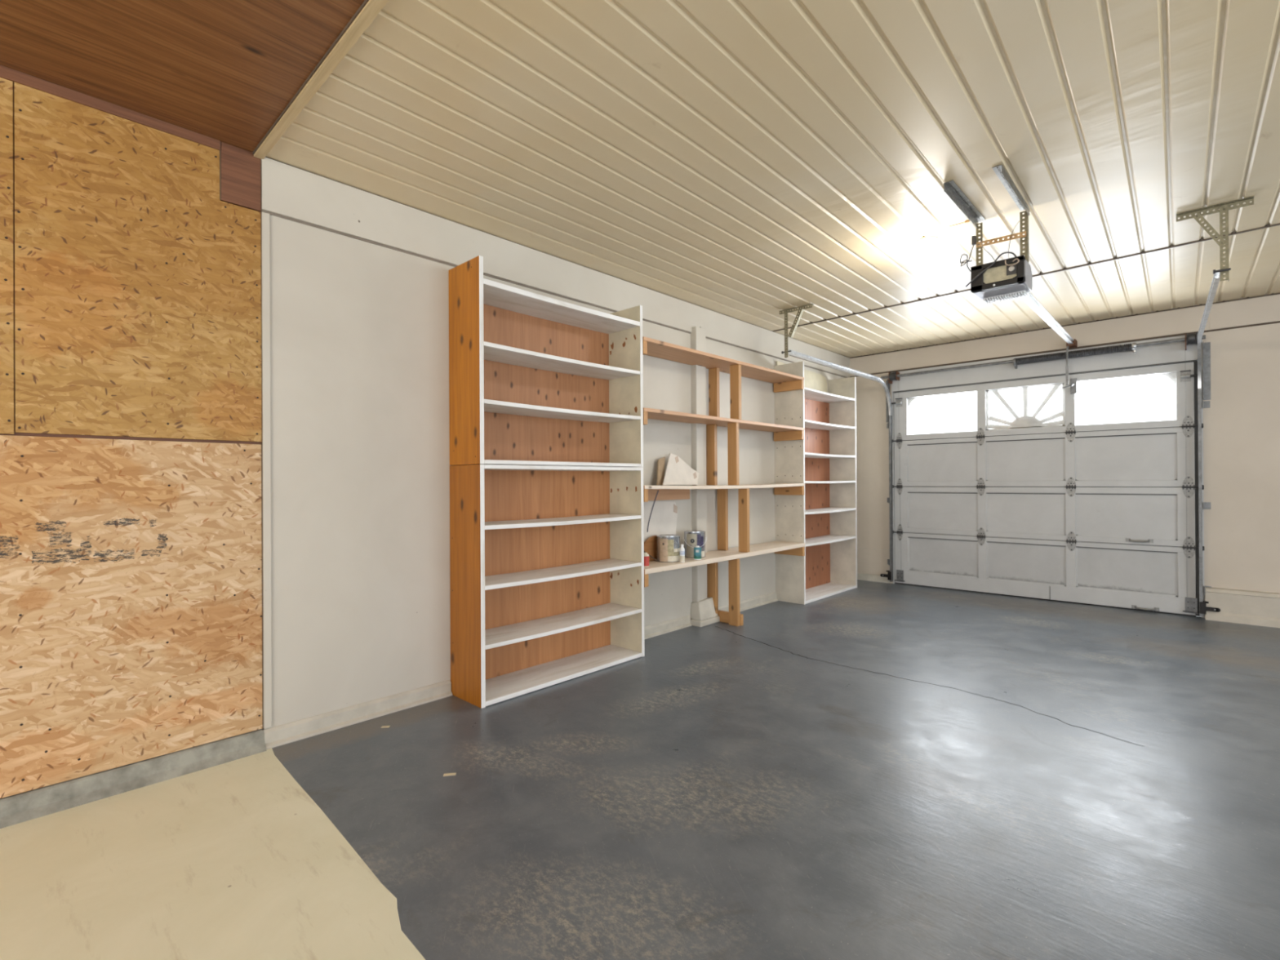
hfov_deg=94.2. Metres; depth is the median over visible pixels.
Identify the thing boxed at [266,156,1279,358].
trim
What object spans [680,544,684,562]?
bottle
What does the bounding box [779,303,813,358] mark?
hanger
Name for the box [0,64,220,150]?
trim
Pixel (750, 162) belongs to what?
ceiling
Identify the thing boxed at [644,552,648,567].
jar
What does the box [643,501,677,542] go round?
sheet
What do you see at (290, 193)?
beam
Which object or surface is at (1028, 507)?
door
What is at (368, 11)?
trim
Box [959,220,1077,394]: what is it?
opener
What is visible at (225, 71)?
ceiling
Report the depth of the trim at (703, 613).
5.07 m
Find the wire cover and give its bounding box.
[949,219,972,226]
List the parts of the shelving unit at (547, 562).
panel, shelf, shelf, shelf, shelf, shelf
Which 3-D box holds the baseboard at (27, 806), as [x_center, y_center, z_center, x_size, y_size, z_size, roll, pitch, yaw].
[-1.265,1.191,3.225,0.059,0.086,11.345,0,0,43]
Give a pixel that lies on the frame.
(950, 191)
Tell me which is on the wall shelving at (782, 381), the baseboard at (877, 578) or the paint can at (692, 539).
the paint can at (692, 539)
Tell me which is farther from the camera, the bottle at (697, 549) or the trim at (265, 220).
the bottle at (697, 549)
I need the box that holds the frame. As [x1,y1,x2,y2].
[943,164,1029,265]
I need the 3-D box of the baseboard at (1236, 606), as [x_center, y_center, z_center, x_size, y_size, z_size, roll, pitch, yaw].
[6.472,1.056,3.680,4.315,0.272,0.085,0,0,43]
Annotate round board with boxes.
[644,535,657,560]
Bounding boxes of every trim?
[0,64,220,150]
[219,142,261,211]
[252,0,388,159]
[260,159,264,729]
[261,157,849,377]
[261,211,271,728]
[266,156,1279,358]
[689,326,719,626]
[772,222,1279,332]
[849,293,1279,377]
[891,334,1202,392]
[891,359,1204,617]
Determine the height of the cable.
0.298 m
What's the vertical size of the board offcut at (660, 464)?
0.225 m
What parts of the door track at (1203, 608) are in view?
vertical rail, horizontal rail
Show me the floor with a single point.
(872, 770)
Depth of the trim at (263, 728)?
2.75 m
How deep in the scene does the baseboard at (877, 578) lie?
7.17 m
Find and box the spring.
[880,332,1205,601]
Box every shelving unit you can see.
[448,255,643,467]
[449,464,644,708]
[773,360,857,604]
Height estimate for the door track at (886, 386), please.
2.370 m
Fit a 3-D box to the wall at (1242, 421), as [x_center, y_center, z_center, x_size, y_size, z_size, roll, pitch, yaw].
[5.381,-0.208,4.856,7.740,2.816,0.140,0,0,43]
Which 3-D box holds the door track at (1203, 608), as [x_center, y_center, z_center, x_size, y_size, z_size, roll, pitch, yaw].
[4.089,-0.009,4.262,0.131,2.370,2.495,0,0,43]
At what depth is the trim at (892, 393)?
5.20 m
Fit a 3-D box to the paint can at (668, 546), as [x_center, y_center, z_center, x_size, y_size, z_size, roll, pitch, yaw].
[0.219,0.525,4.590,0.183,0.196,0.183,0,0,43]
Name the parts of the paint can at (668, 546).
lid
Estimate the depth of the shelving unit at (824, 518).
6.62 m
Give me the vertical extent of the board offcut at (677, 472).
0.255 m
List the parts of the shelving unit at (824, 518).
panel, shelf, shelf, shelf, shelf, shelf, shelf, shelf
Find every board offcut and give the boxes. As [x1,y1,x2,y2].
[656,457,665,484]
[662,453,698,484]
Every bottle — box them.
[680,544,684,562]
[693,546,701,559]
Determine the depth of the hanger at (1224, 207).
3.29 m
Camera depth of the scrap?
2.48 m
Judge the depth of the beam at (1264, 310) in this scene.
5.73 m
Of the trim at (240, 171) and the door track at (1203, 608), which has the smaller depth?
the trim at (240, 171)
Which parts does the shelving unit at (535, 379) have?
panel, shelf, shelf, shelf, shelf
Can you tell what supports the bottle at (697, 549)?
on the wall shelving at (782, 381)
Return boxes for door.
[891,360,1204,617]
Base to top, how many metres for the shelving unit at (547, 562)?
1.315 m
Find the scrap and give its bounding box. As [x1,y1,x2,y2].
[443,773,456,776]
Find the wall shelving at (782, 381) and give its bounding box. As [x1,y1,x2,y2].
[642,336,804,626]
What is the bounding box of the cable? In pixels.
[646,489,658,532]
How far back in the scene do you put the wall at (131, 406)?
2.58 m
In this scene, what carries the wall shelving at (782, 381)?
on the floor
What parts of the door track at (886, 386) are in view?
horizontal rail, vertical rail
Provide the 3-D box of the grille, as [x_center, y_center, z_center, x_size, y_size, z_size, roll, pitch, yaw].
[3.969,-0.753,6.138,0.702,0.443,0.014,0,0,43]
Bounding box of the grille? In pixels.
[986,382,1064,430]
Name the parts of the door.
panel, panel, panel, panel, panel, panel, panel, panel, panel, handle, handle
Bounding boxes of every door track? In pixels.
[788,349,893,582]
[1197,269,1220,616]
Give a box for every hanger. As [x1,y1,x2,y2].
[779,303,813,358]
[1176,195,1253,281]
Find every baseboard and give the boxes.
[0,591,777,828]
[857,573,889,582]
[1204,586,1279,627]
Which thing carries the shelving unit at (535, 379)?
on the shelving unit at (547, 562)
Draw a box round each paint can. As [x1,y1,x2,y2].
[656,534,679,562]
[683,530,706,557]
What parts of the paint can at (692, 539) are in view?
lid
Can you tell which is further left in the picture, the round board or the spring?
the round board
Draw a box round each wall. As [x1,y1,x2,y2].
[0,77,844,798]
[855,293,1279,617]
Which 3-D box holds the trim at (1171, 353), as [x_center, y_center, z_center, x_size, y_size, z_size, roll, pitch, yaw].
[3.978,-1.157,6.148,2.665,0.238,0.134,0,0,43]
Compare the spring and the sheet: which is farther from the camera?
the spring
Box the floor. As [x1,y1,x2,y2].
[0,579,1279,959]
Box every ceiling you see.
[0,0,364,151]
[266,0,1279,357]

